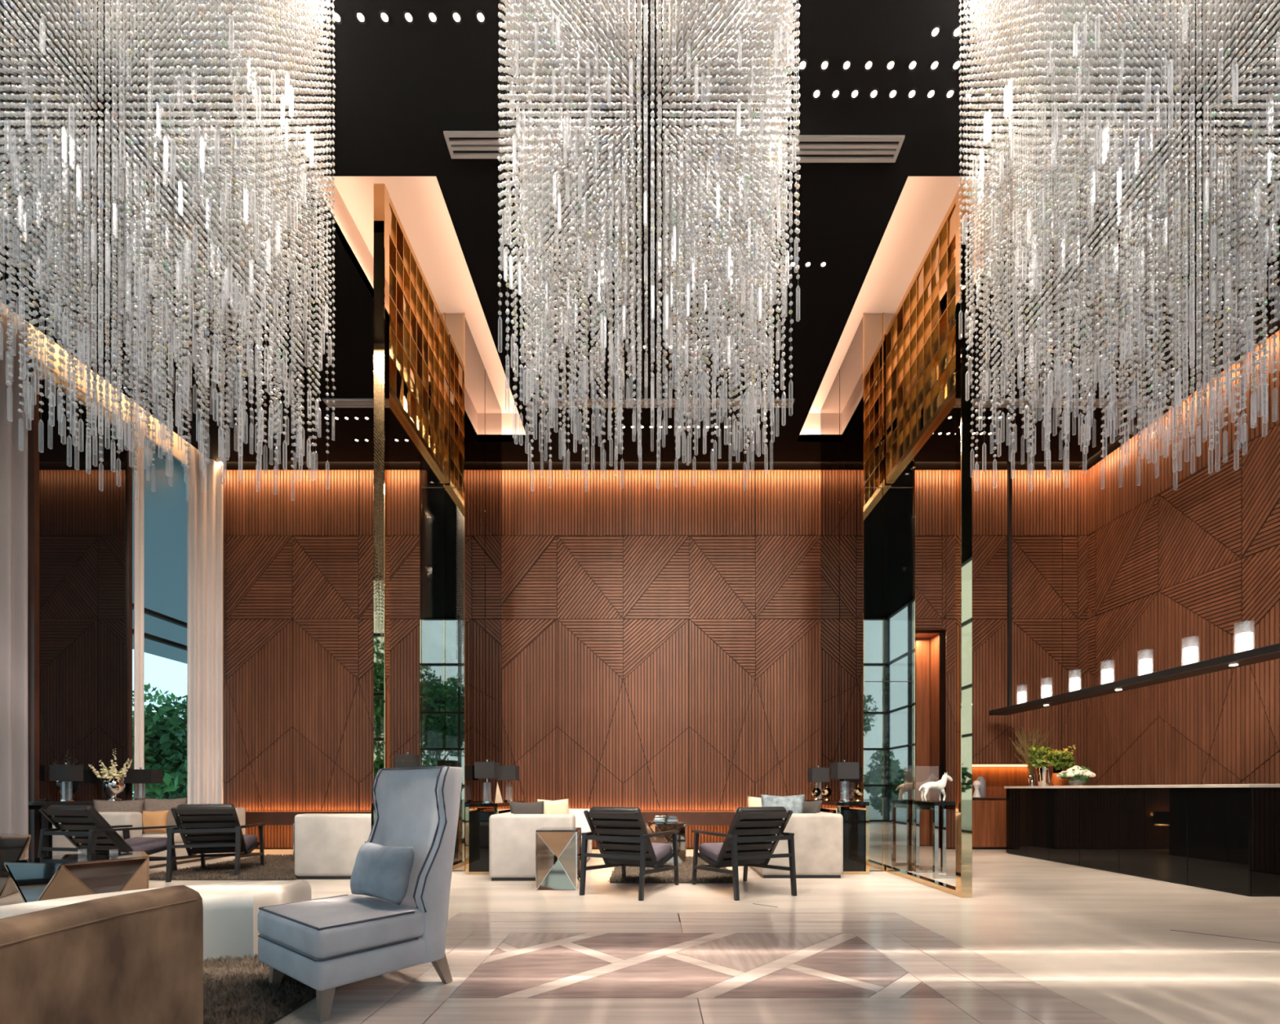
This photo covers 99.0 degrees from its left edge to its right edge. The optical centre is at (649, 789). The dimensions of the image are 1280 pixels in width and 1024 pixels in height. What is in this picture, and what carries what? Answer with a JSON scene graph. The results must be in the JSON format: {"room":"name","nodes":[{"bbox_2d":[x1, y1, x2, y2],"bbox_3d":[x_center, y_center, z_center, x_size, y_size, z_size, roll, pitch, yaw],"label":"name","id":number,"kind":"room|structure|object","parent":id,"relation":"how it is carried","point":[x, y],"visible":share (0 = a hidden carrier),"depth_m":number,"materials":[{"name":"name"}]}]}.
{"room":"hotel lobby","nodes":[
{"label":"hotel lobby","id":0,"kind":"room"},
{"bbox_2d":[27,357,132,858],"bbox_3d":[-8.160,-2.500,2.950,0.280,7.300,13.900,0,0,0],"label":"wall","id":1,"kind":"structure","parent":0,"point":[80,534],"depth_m":7.64,"materials":[{"name":"brown wood"}]},
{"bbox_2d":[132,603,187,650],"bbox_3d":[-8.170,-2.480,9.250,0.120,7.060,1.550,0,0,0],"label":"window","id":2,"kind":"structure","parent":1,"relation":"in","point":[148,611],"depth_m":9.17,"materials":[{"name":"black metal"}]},
{"bbox_2d":[0,845,1279,1023],"bbox_3d":[-0.140,1.149,3.100,16.420,0.202,14.800,0,0,0],"label":"floor","id":3,"kind":"structure","parent":0,"point":[1036,940],"depth_m":3.48,"materials":[{"name":"stone"}]},
{"bbox_2d":[0,832,31,898],"bbox_3d":[-6.589,0.753,5.274,0.775,0.606,0.815,0,0,40],"label":"table","id":4,"kind":"object","parent":3,"relation":"on","point":[13,846],"visible":0.8,"depth_m":5.38,"materials":[{"name":"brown mirror"}]},
{"bbox_2d":[4,850,149,902],"bbox_3d":[-5.261,0.843,5.094,0.966,0.426,0.934,0,0,-28],"label":"table","id":5,"kind":"object","parent":3,"relation":"on","point":[65,875],"visible":0.67,"depth_m":4.83,"materials":[{"name":"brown mirror"}]},
{"bbox_2d":[28,799,134,856],"bbox_3d":[-7.790,0.600,7.870,0.300,0.900,1.940,0,0,0],"label":"console table","id":6,"kind":"object","parent":3,"relation":"on","point":[32,805],"visible":0.13,"depth_m":6.99,"materials":[{"name":"black wood"}]},
{"bbox_2d":[49,762,83,800],"bbox_3d":[-7.790,-0.110,7.300,0.260,0.518,0.180,0,0,0],"label":"table lamp","id":7,"kind":"object","parent":6,"relation":"on","point":[66,772],"visible":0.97,"depth_m":7.21,"materials":[{"name":"black fabric"}]},
{"bbox_2d":[88,748,132,799],"bbox_3d":[-7.742,-0.225,7.844,0.504,0.748,0.272,0,0,-33],"label":"urn","id":8,"kind":"object","parent":6,"relation":"on","point":[113,787],"visible":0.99,"depth_m":7.80,"materials":[{"name":"silver metal"}]},
{"bbox_2d":[117,767,162,799],"bbox_3d":[-7.790,-0.100,8.360,0.500,0.498,0.200,0,0,0],"label":"table lamp","id":9,"kind":"object","parent":6,"relation":"on","point":[140,775],"visible":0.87,"depth_m":8.26,"materials":[{"name":"black fabric"}]},
{"bbox_2d":[37,804,177,872],"bbox_3d":[-6.320,0.609,6.411,0.710,0.886,0.984,0,0,9],"label":"lounge chair","id":10,"kind":"object","parent":3,"relation":"on","point":[88,828],"visible":0.65,"depth_m":6.10,"materials":[{"name":"black wood"}]},
{"bbox_2d":[47,804,133,851],"bbox_3d":[-6.350,0.462,6.218,0.550,0.591,0.481,0,0,9],"label":"cushion","id":11,"kind":"object","parent":10,"relation":"on","point":[78,824],"depth_m":6.07,"materials":[{"name":"black leather"}]},
{"bbox_2d":[124,836,167,851],"bbox_3d":[-6.280,0.686,6.661,0.544,0.188,0.479,0,0,9],"label":"seat cushion","id":12,"kind":"object","parent":10,"relation":"on","point":[135,843],"depth_m":6.64,"materials":[{"name":"fabric"}]},
{"bbox_2d":[52,807,245,868],"bbox_3d":[-7.110,0.667,7.950,0.980,0.765,2.050,0,0,0],"label":"sofa","id":13,"kind":"object","parent":3,"relation":"on","point":[113,818],"visible":0.2,"depth_m":7.08,"materials":[{"name":"beige fabric"}]},
{"bbox_2d":[93,799,144,833],"bbox_3d":[-7.121,0.360,7.331,0.501,0.465,0.199,0,0,-41],"label":"cushion","id":14,"kind":"object","parent":13,"relation":"on","point":[99,805],"visible":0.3,"depth_m":7.32,"materials":[{"name":"beige fabric"}]},
{"bbox_2d":[142,809,168,832],"bbox_3d":[-6.921,0.440,7.601,0.340,0.314,0.149,0,0,-29],"label":"cushion","id":15,"kind":"object","parent":13,"relation":"on","point":[157,818],"visible":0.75,"depth_m":7.58,"materials":[{"name":"brown fabric"}]},
{"bbox_2d":[142,797,186,829],"bbox_3d":[-7.121,0.360,8.021,0.500,0.490,0.188,0,0,-32],"label":"cushion","id":16,"kind":"object","parent":13,"relation":"on","point":[149,804],"visible":0.44,"depth_m":7.99,"materials":[{"name":"beige fabric"}]},
{"bbox_2d":[142,831,188,843],"bbox_3d":[-6.992,0.680,7.553,0.725,0.140,0.785,0,0,0],"label":"seat cushion","id":17,"kind":"object","parent":13,"relation":"on","point":[177,837],"depth_m":7.63,"materials":[{"name":"beige fabric"}]},
{"bbox_2d":[148,853,297,879],"bbox_3d":[-5.090,1.016,7.418,1.963,0.065,2.256,0,0,0],"label":"shag rug","id":18,"kind":"object","parent":3,"relation":"on","point":[277,867],"visible":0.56,"depth_m":6.76,"materials":[{"name":"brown carpet"}]},
{"bbox_2d":[165,804,265,882],"bbox_3d":[-5.340,0.609,6.781,0.710,0.886,0.984,0,0,-20],"label":"lounge chair","id":19,"kind":"object","parent":18,"relation":"on","point":[208,828],"visible":0.98,"depth_m":6.47,"materials":[{"name":"black wood"}]},
{"bbox_2d":[177,804,242,848],"bbox_3d":[-5.274,0.462,6.597,0.550,0.591,0.481,0,0,-20],"label":"cushion","id":20,"kind":"object","parent":19,"relation":"on","point":[212,825],"depth_m":6.45,"materials":[{"name":"black leather"}]},
{"bbox_2d":[243,834,257,848],"bbox_3d":[-5.427,0.686,7.019,0.544,0.188,0.479,0,0,-20],"label":"seat cushion","id":21,"kind":"object","parent":19,"relation":"on","point":[251,840],"depth_m":7.12,"materials":[{"name":"fabric"}]},
{"bbox_2d":[203,954,315,1023],"bbox_3d":[-2.799,1.016,2.160,2.300,0.065,2.410,0,0,0],"label":"shag rug","id":22,"kind":"object","parent":3,"relation":"on","point":[238,990],"visible":0.15,"depth_m":2.71,"materials":[{"name":"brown carpet"}]},
{"bbox_2d":[0,884,203,1023],"bbox_3d":[-1.822,0.690,1.225,0.763,0.721,1.479,0,0,-10],"label":"velvet sofa","id":23,"kind":"object","parent":22,"relation":"on","point":[134,957],"visible":1,"depth_m":1.62,"materials":[{"name":"brown fabric"}]},
{"bbox_2d":[0,880,311,960],"bbox_3d":[-2.973,0.840,3.289,1.646,0.420,0.759,0,0,-42],"label":"bench","id":24,"kind":"object","parent":22,"relation":"on","point":[231,910],"visible":0.38,"depth_m":3.29,"materials":[{"name":"white fabric"}]},
{"bbox_2d":[294,813,371,879],"bbox_3d":[-3.690,0.667,7.420,0.980,0.765,2.050,0,0,0],"label":"sofa","id":25,"kind":"object","parent":3,"relation":"on","point":[327,846],"visible":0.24,"depth_m":6.39,"materials":[{"name":"beige fabric"}]},
{"bbox_2d":[257,765,462,1022],"bbox_3d":[-1.532,0.462,2.944,0.763,1.192,0.776,0,0,37],"label":"chair","id":26,"kind":"object","parent":3,"relation":"on","point":[326,944],"visible":0.88,"depth_m":2.82,"materials":[{"name":"grey fabric"}]},
{"bbox_2d":[257,893,424,959],"bbox_3d":[-1.603,0.687,2.849,0.744,0.146,0.538,0,0,37],"label":"seat cushion","id":27,"kind":"object","parent":26,"relation":"on","point":[343,926],"depth_m":2.66,"materials":[{"name":"fabric"}]},
{"bbox_2d":[350,840,413,905],"bbox_3d":[-1.455,0.440,2.963,0.520,0.291,0.181,0,0,37],"label":"cushion","id":28,"kind":"object","parent":26,"relation":"on","point":[380,871],"visible":1,"depth_m":2.84,"materials":[{"name":"fabric"}]},
{"bbox_2d":[371,803,373,828],"bbox_3d":[-2.920,0.600,6.400,0.280,0.900,0.800,0,0,0],"label":"console table","id":29,"kind":"object","parent":3,"relation":"on","point":[372,805],"visible":0.06,"depth_m":6.00,"materials":[{"name":"black wood"}]},
{"bbox_2d":[395,751,421,768],"bbox_3d":[-2.840,-0.150,6.420,0.280,0.598,0.280,0,0,0],"label":"table lamp","id":30,"kind":"object","parent":29,"relation":"on","point":[407,760],"visible":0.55,"depth_m":6.30,"materials":[{"name":"black fabric"}]},
{"bbox_2d":[373,183,448,821],"bbox_3d":[-2.635,-2.425,6.173,0.110,6.950,1.715,0,0,0],"label":"screen","id":31,"kind":"object","parent":3,"relation":"on","point":[411,332],"visible":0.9,"depth_m":5.57,"materials":[{"name":"gold metal"}]},
{"bbox_2d":[419,312,502,871],"bbox_3d":[-2.675,-2.549,7.942,0.574,7.198,1.809,0,0,0],"label":"column","id":32,"kind":"structure","parent":3,"relation":"on","point":[460,519],"depth_m":7.05,"materials":[{"name":"brown glass"}]},
{"bbox_2d":[465,800,524,874],"bbox_3d":[-2.090,0.608,7.500,0.400,0.885,1.440,0,0,0],"label":"console table","id":33,"kind":"object","parent":3,"relation":"on","point":[477,823],"visible":0.53,"depth_m":6.80,"materials":[{"name":"black glass"}]},
{"bbox_2d":[474,759,499,802],"bbox_3d":[-2.090,-0.115,7.020,0.250,0.558,0.250,0,0,0],"label":"table lamp","id":34,"kind":"object","parent":33,"relation":"on","point":[486,770],"visible":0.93,"depth_m":6.89,"materials":[{"name":"black fabric"}]},
{"bbox_2d":[497,763,519,800],"bbox_3d":[-2.090,-0.115,8.100,0.250,0.558,0.250,0,0,0],"label":"table lamp","id":35,"kind":"object","parent":33,"relation":"on","point":[508,772],"visible":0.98,"depth_m":7.98,"materials":[{"name":"black fabric"}]},
{"bbox_2d":[488,808,591,880],"bbox_3d":[-1.370,0.667,7.310,0.980,0.765,2.050,0,0,0],"label":"sofa","id":36,"kind":"object","parent":3,"relation":"on","point":[512,837],"visible":0.52,"depth_m":6.29,"materials":[{"name":"beige fabric"}]},
{"bbox_2d":[508,800,543,813],"bbox_3d":[-1.501,0.350,6.721,0.441,0.426,0.184,0,0,-29],"label":"cushion","id":37,"kind":"object","parent":36,"relation":"on","point":[516,807],"visible":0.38,"depth_m":6.69,"materials":[{"name":"grey fabric"}]},
{"bbox_2d":[537,798,568,813],"bbox_3d":[-1.221,0.350,7.021,0.460,0.470,0.186,0,0,-40],"label":"cushion","id":38,"kind":"object","parent":36,"relation":"on","point":[556,806],"visible":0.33,"depth_m":6.99,"materials":[{"name":"beige fabric"}]},
{"bbox_2d":[535,826,581,889],"bbox_3d":[-0.985,0.735,5.940,0.432,0.630,0.432,0,0,-1],"label":"side table","id":39,"kind":"object","parent":3,"relation":"on","point":[557,849],"visible":0.98,"depth_m":5.76,"materials":[{"name":"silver metal"}]},
{"bbox_2d":[579,806,679,900],"bbox_3d":[-0.190,0.609,5.751,0.710,0.886,0.984,0,0,24],"label":"lounge chair","id":40,"kind":"object","parent":3,"relation":"on","point":[624,835],"visible":1,"depth_m":5.47,"materials":[{"name":"black wood"}]},
{"bbox_2d":[589,806,656,859],"bbox_3d":[-0.269,0.462,5.572,0.550,0.591,0.481,0,0,24],"label":"cushion","id":41,"kind":"object","parent":40,"relation":"on","point":[620,834],"depth_m":5.43,"materials":[{"name":"black leather"}]},
{"bbox_2d":[651,842,671,862],"bbox_3d":[-0.087,0.686,5.982,0.544,0.188,0.479,0,0,24],"label":"seat cushion","id":42,"kind":"object","parent":40,"relation":"on","point":[663,851],"depth_m":5.88,"materials":[{"name":"fabric"}]},
{"bbox_2d":[606,855,733,883],"bbox_3d":[0.261,1.016,7.232,1.512,0.065,2.250,0,0,0],"label":"shag rug","id":43,"kind":"object","parent":3,"relation":"on","point":[685,869],"visible":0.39,"depth_m":6.41,"materials":[{"name":"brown carpet"}]},
{"bbox_2d":[645,821,686,862],"bbox_3d":[0.220,0.750,7.750,0.452,0.600,0.452,0,0,-17],"label":"side table","id":44,"kind":"object","parent":43,"relation":"on","point":[651,826],"visible":0.37,"depth_m":7.60,"materials":[{"name":"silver metal"}]},
{"bbox_2d":[653,815,677,822],"bbox_3d":[0.220,0.406,7.750,0.340,0.085,0.220,0,0,0],"label":"books","id":45,"kind":"object","parent":44,"relation":"on","point":[657,818],"visible":1,"depth_m":7.64,"materials":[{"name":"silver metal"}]},
{"bbox_2d":[692,806,796,900],"bbox_3d":[0.960,0.609,5.751,0.710,0.886,0.984,0,0,-21],"label":"lounge chair","id":46,"kind":"object","parent":3,"relation":"on","point":[753,830],"visible":1,"depth_m":5.45,"materials":[{"name":"black wood"}]},
{"bbox_2d":[698,842,723,862],"bbox_3d":[0.869,0.686,5.987,0.544,0.188,0.479,0,0,-21],"label":"seat cushion","id":47,"kind":"object","parent":46,"relation":"on","point":[709,851],"depth_m":5.90,"materials":[{"name":"fabric"}]},
{"bbox_2d":[717,806,786,860],"bbox_3d":[1.030,0.462,5.569,0.550,0.591,0.481,0,0,-21],"label":"chair back","id":48,"kind":"object","parent":46,"relation":"on","point":[755,833],"depth_m":5.42,"materials":[{"name":"black leather"}]},
{"bbox_2d":[734,808,843,878],"bbox_3d":[1.810,0.667,7.500,0.980,0.765,2.050,0,0,0],"label":"sofa","id":49,"kind":"object","parent":3,"relation":"on","point":[818,837],"visible":0.49,"depth_m":6.47,"materials":[{"name":"beige fabric"}]},
{"bbox_2d":[747,795,761,806],"bbox_3d":[1.501,0.330,7.221,0.501,0.490,0.179,0,0,34],"label":"cushion","id":50,"kind":"object","parent":49,"relation":"on","point":[752,801],"visible":0.13,"depth_m":7.28,"materials":[{"name":"beige fabric"}]},
{"bbox_2d":[760,794,804,813],"bbox_3d":[1.660,0.320,6.861,0.541,0.529,0.193,0,0,17],"label":"cushion","id":51,"kind":"object","parent":49,"relation":"on","point":[795,803],"visible":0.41,"depth_m":6.83,"materials":[{"name":"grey fabric"}]},
{"bbox_2d":[802,800,822,813],"bbox_3d":[2.001,0.350,7.001,0.179,0.446,0.421,0,0,-33],"label":"cushion","id":52,"kind":"object","parent":49,"relation":"on","point":[813,806],"visible":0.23,"depth_m":6.90,"materials":[{"name":"grey fabric"}]},
{"bbox_2d":[804,800,869,874],"bbox_3d":[2.530,0.600,7.560,0.400,0.900,1.520,0,0,0],"label":"console table","id":53,"kind":"object","parent":3,"relation":"on","point":[855,822],"visible":0.49,"depth_m":6.82,"materials":[{"name":"black glass"}]},
{"bbox_2d":[807,764,829,799],"bbox_3d":[2.520,-0.110,8.180,0.250,0.518,0.250,0,0,0],"label":"table lamp","id":54,"kind":"object","parent":53,"relation":"on","point":[818,774],"visible":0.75,"depth_m":8.06,"materials":[{"name":"black fabric"}]},
{"bbox_2d":[821,785,831,800],"bbox_3d":[2.440,0.040,7.550,0.133,0.217,0.140,0,0,0],"label":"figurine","id":55,"kind":"object","parent":53,"relation":"on","point":[826,792],"visible":1,"depth_m":7.51,"materials":[{"name":"gold metal"}]},
{"bbox_2d":[839,784,850,799],"bbox_3d":[2.600,0.040,7.300,0.133,0.217,0.140,0,0,0],"label":"stand","id":56,"kind":"object","parent":53,"relation":"on","point":[844,792],"visible":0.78,"depth_m":7.26,"materials":[{"name":"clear glass"}]},
{"bbox_2d":[831,760,859,801],"bbox_3d":[2.500,-0.120,7.020,0.270,0.538,0.270,0,0,0],"label":"table lamp","id":57,"kind":"object","parent":53,"relation":"on","point":[844,770],"visible":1,"depth_m":6.88,"materials":[{"name":"black fabric"}]},
{"bbox_2d":[851,784,863,801],"bbox_3d":[2.640,0.040,6.950,0.133,0.217,0.140,0,0,0],"label":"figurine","id":58,"kind":"object","parent":53,"relation":"on","point":[857,792],"visible":0.99,"depth_m":6.91,"materials":[{"name":"gold metal"}]},
{"bbox_2d":[820,312,915,871],"bbox_3d":[3.080,-2.549,7.942,0.664,7.198,1.809,0,0,0],"label":"column","id":59,"kind":"structure","parent":3,"relation":"on","point":[868,522],"depth_m":7.05,"materials":[{"name":"brown wood"}]},
{"bbox_2d":[885,183,972,897],"bbox_3d":[3.079,-2.425,6.173,0.111,6.950,1.715,0,0,0],"label":"screen","id":60,"kind":"object","parent":3,"relation":"on","point":[926,352],"visible":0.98,"depth_m":5.57,"materials":[{"name":"gold metal"}]},
{"bbox_2d":[914,800,955,878],"bbox_3d":[3.560,0.595,6.720,0.380,0.910,0.500,0,0,0],"label":"console table","id":61,"kind":"object","parent":3,"relation":"on","point":[926,805],"visible":0.77,"depth_m":6.91,"materials":[{"name":"silver metal"}]},
{"bbox_2d":[918,772,952,800],"bbox_3d":[3.535,-0.042,6.771,0.460,0.359,0.120,0,0,-9],"label":"horse figurine","id":62,"kind":"object","parent":61,"relation":"on","point":[940,784],"visible":1,"depth_m":6.74,"materials":[{"name":"white ceramic"}]},
{"bbox_2d":[972,796,1006,848],"bbox_3d":[6.376,0.593,9.885,1.825,0.915,0.550,0,0,0],"label":"credenza","id":63,"kind":"object","parent":3,"relation":"on","point":[988,813],"visible":0.22,"depth_m":9.62,"materials":[{"name":"brown wood"}]},
{"bbox_2d":[972,780,981,797],"bbox_3d":[5.785,-0.016,9.680,0.130,0.300,0.130,0,0,0],"label":"vase","id":64,"kind":"object","parent":63,"relation":"on","point":[976,784],"visible":1,"depth_m":9.64,"materials":[{"name":"white ceramic"}]},
{"bbox_2d":[976,775,986,797],"bbox_3d":[5.976,-0.059,9.880,0.160,0.385,0.160,0,0,0],"label":"vase","id":65,"kind":"object","parent":63,"relation":"on","point":[982,789],"visible":0.81,"depth_m":9.81,"materials":[{"name":"grey ceramic"}]},
{"bbox_2d":[1004,783,1279,896],"bbox_3d":[6.355,0.495,7.220,0.950,1.110,3.720,0,0,0],"label":"reception desk","id":66,"kind":"object","parent":3,"relation":"on","point":[1225,837],"depth_m":6.31,"materials":[{"name":"black stone"}]},
{"bbox_2d":[1009,725,1056,786],"bbox_3d":[6.231,-0.556,8.881,0.598,0.990,0.584,0,0,0],"label":"vase","id":67,"kind":"object","parent":66,"relation":"on","point":[1032,775],"visible":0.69,"depth_m":8.87,"materials":[{"name":"silver metal"}]},
{"bbox_2d":[1026,743,1062,786],"bbox_3d":[6.230,-0.395,8.571,0.542,0.668,0.496,0,0,0],"label":"flower vase","id":68,"kind":"object","parent":66,"relation":"on","point":[1043,756],"visible":0.91,"depth_m":8.52,"materials":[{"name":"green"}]},
{"bbox_2d":[1050,744,1075,786],"bbox_3d":[6.259,-0.372,8.288,0.340,0.622,0.334,0,0,-41],"label":"pot plant","id":69,"kind":"object","parent":66,"relation":"on","point":[1060,760],"visible":0.95,"depth_m":8.23,"materials":[{"name":"green plant"}]},
{"bbox_2d":[1056,765,1096,784],"bbox_3d":[6.197,-0.207,7.957,0.496,0.292,0.385,0,0,0],"label":"flowers","id":70,"kind":"object","parent":66,"relation":"on","point":[1076,773],"visible":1,"depth_m":7.88,"materials":[{"name":"white plant"}]},
{"bbox_2d":[0,0,1279,469],"bbox_3d":[-0.140,-5.980,2.850,16.420,0.640,14.300,0,0,0],"label":"ceiling","id":71,"kind":"structure","parent":0,"point":[399,84],"depth_m":5.75,"materials":[{"name":"black paint"}]},
{"bbox_2d":[0,302,28,858],"bbox_3d":[-7.837,-2.545,6.130,0.167,7.150,1.460,0,0,0],"label":"curtain","id":72,"kind":"object","parent":71,"relation":"hanging from","point":[14,742],"visible":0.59,"depth_m":6.76,"materials":[{"name":"grey fabric"}]},
{"bbox_2d":[133,401,144,808],"bbox_3d":[-7.973,-2.545,8.535,0.052,7.150,0.132,0,0,16],"label":"curtain","id":73,"kind":"object","parent":71,"relation":"hanging from","point":[139,503],"visible":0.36,"depth_m":8.52,"materials":[{"name":"white fabric"}]},
{"bbox_2d":[0,0,335,501],"bbox_3d":[-2.903,-3.800,3.275,1.685,3.758,0.835,0,0,0],"label":"chandelier","id":74,"kind":"object","parent":71,"relation":"hanging from","point":[200,52],"visible":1,"depth_m":3.10,"materials":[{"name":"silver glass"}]},
{"bbox_2d":[186,443,223,804],"bbox_3d":[-7.597,-2.545,9.346,0.142,7.150,0.482,0,0,40],"label":"curtain","id":75,"kind":"object","parent":71,"relation":"hanging from","point":[205,713],"visible":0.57,"depth_m":9.31,"materials":[{"name":"white fabric"}]},
{"bbox_2d":[322,398,373,407],"bbox_3d":[-4.050,-5.668,8.010,1.400,0.021,0.160,0,0,0],"label":"ceiling vent","id":76,"kind":"object","parent":71,"relation":"in","point":[340,402],"visible":0.42,"depth_m":8.00,"materials":[{"name":"grey metal"}]},
{"bbox_2d":[355,9,366,24],"bbox_3d":[-2.125,-5.676,4.015,0.072,0.006,0.071,0,0,0],"label":"recessed light","id":77,"kind":"object","parent":71,"relation":"in","point":[360,16],"visible":1,"depth_m":4.01,"materials":[{"name":"white metal"}]},
{"bbox_2d":[379,9,390,24],"bbox_3d":[-1.949,-5.676,4.015,0.072,0.006,0.071,0,0,0],"label":"recessed light","id":78,"kind":"object","parent":71,"relation":"in","point":[384,17],"visible":1,"depth_m":4.01,"materials":[{"name":"white metal"}]},
{"bbox_2d":[403,9,413,24],"bbox_3d":[-1.773,-5.676,4.015,0.072,0.006,0.071,0,0,0],"label":"recessed light","id":79,"kind":"object","parent":71,"relation":"in","point":[408,16],"visible":1,"depth_m":4.01,"materials":[{"name":"white metal"}]},
{"bbox_2d":[427,9,437,24],"bbox_3d":[-1.596,-5.676,4.015,0.072,0.006,0.071,0,0,0],"label":"recessed light","id":80,"kind":"object","parent":71,"relation":"in","point":[432,15],"visible":1,"depth_m":4.01,"materials":[{"name":"white metal"}]},
{"bbox_2d":[451,9,462,24],"bbox_3d":[-1.420,-5.676,4.015,0.072,0.006,0.071,0,0,0],"label":"recessed light","id":81,"kind":"object","parent":71,"relation":"in","point":[456,17],"visible":1,"depth_m":4.01,"materials":[{"name":"white metal"}]},
{"bbox_2d":[475,9,485,24],"bbox_3d":[-1.244,-5.676,4.015,0.072,0.006,0.071,0,0,0],"label":"recessed light","id":82,"kind":"object","parent":71,"relation":"in","point":[480,15],"visible":1,"depth_m":4.01,"materials":[{"name":"white metal"}]},
{"bbox_2d":[443,130,625,158],"bbox_3d":[-0.990,-5.668,4.805,1.580,0.021,0.190,0,0,0],"label":"ceiling vent","id":83,"kind":"object","parent":71,"relation":"in","point":[460,144],"visible":0.4,"depth_m":4.79,"materials":[{"name":"grey metal"}]},
{"bbox_2d":[497,0,800,491],"bbox_3d":[-0.005,-3.800,3.275,1.685,3.758,0.835,0,0,0],"label":"chandelier","id":84,"kind":"object","parent":71,"relation":"hanging from","point":[750,55],"visible":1,"depth_m":3.06,"materials":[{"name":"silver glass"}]},
{"bbox_2d":[537,398,795,407],"bbox_3d":[0.240,-5.668,8.010,3.720,0.021,0.160,0,0,0],"label":"ceiling vent","id":85,"kind":"object","parent":71,"relation":"in","point":[628,402],"visible":0.65,"depth_m":8.00,"materials":[{"name":"grey metal"}]},
{"bbox_2d":[726,134,904,162],"bbox_3d":[1.380,-5.668,4.835,1.660,0.021,0.190,0,0,0],"label":"ceiling vent","id":86,"kind":"object","parent":71,"relation":"in","point":[813,148],"visible":0.6,"depth_m":4.82,"materials":[{"name":"grey metal"}]},
{"bbox_2d":[863,58,873,71],"bbox_3d":[1.712,-5.676,4.281,0.072,0.006,0.071,0,0,0],"label":"recessed light","id":87,"kind":"object","parent":71,"relation":"in","point":[868,64],"visible":1,"depth_m":4.28,"materials":[{"name":"white metal"}]},
{"bbox_2d":[885,58,895,71],"bbox_3d":[1.885,-5.676,4.281,0.072,0.006,0.071,0,0,0],"label":"recessed light","id":88,"kind":"object","parent":71,"relation":"in","point":[891,64],"visible":1,"depth_m":4.28,"materials":[{"name":"white metal"}]},
{"bbox_2d":[907,58,917,71],"bbox_3d":[2.057,-5.676,4.281,0.072,0.006,0.071,0,0,0],"label":"recessed light","id":89,"kind":"object","parent":71,"relation":"in","point":[912,65],"visible":1,"depth_m":4.28,"materials":[{"name":"white metal"}]},
{"bbox_2d":[929,24,940,38],"bbox_3d":[2.136,-5.676,4.093,0.072,0.006,0.071,0,0,0],"label":"recessed light","id":90,"kind":"object","parent":71,"relation":"in","point":[935,30],"visible":1,"depth_m":4.09,"materials":[{"name":"white metal"}]},
{"bbox_2d":[953,398,1151,407],"bbox_3d":[5.675,-5.668,8.010,3.250,0.021,0.160,0,0,0],"label":"ceiling vent","id":91,"kind":"object","parent":71,"relation":"in","point":[1039,402],"visible":0.32,"depth_m":8.00,"materials":[{"name":"grey"}]},
{"bbox_2d":[958,0,1279,491],"bbox_3d":[2.863,-3.800,3.275,1.685,3.758,0.835,0,0,0],"label":"chandelier","id":92,"kind":"object","parent":71,"relation":"hanging from","point":[1064,51],"visible":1,"depth_m":3.10,"materials":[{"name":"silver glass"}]},
{"bbox_2d":[989,448,1279,715],"bbox_3d":[6.000,-3.479,6.710,0.320,4.400,5.420,0,0,0],"label":"shelf","id":93,"kind":"object","parent":71,"relation":"hanging from","point":[1245,655],"visible":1,"depth_m":6.93,"materials":[{"name":"black metal"}]},
{"bbox_2d":[223,469,1088,848],"bbox_3d":[-0.040,-2.565,9.989,16.020,7.430,0.622,0,0,0],"label":"wall","id":94,"kind":"structure","parent":0,"point":[661,645],"depth_m":9.68,"materials":[{"name":"brown wood"}]},
{"bbox_2d":[245,811,734,825],"bbox_3d":[-2.210,0.495,9.402,10.380,0.240,0.445,0,0,0],"label":"wall ledge","id":95,"kind":"object","parent":94,"relation":"attached to","point":[269,818],"visible":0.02,"depth_m":9.18,"materials":[{"name":"brown wood"}]},
{"bbox_2d":[915,640,929,844],"bbox_3d":[4.933,-0.880,10.227,0.575,3.820,0.035,0,0,0],"label":"door","id":96,"kind":"structure","parent":94,"relation":"in","point":[922,647],"depth_m":10.21,"materials":[{"name":"brown wood"}]},
{"bbox_2d":[1086,329,1279,785],"bbox_3d":[7.859,-2.565,2.950,0.222,7.430,13.900,0,0,0],"label":"wall","id":97,"kind":"structure","parent":0,"point":[1197,563],"depth_m":7.86,"materials":[{"name":"brown wood"}]},
{"label":"outside","id":98,"kind":"structure","parent":0,"visible":0},
{"bbox_2d":[132,436,187,663],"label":"window","id":99,"kind":"structure","parent":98,"point":[166,508],"depth_m":10.88,"materials":[{"name":"blue"}]},
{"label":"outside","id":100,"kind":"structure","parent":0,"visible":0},
{"bbox_3d":[0.000,1.405,0.000,120.000,0.290,120.000,0,0,0],"label":"paving","id":101,"kind":"object","parent":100,"visible":0},
{"bbox_2d":[132,683,186,799],"bbox_3d":[-18.455,-1.342,20.196,5.178,5.292,3.765,0,0,3],"label":"tree","id":102,"kind":"object","parent":101,"relation":"on","point":[148,686],"visible":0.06,"depth_m":20.33,"materials":[{"name":"green plant"}]},
{"bbox_2d":[132,694,187,804],"bbox_3d":[-11.555,-0.478,12.883,2.105,3.569,2.602,0,0,0],"label":"tree","id":103,"kind":"object","parent":101,"relation":"on","point":[165,744],"visible":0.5,"depth_m":12.54,"materials":[{"name":"green plant"}]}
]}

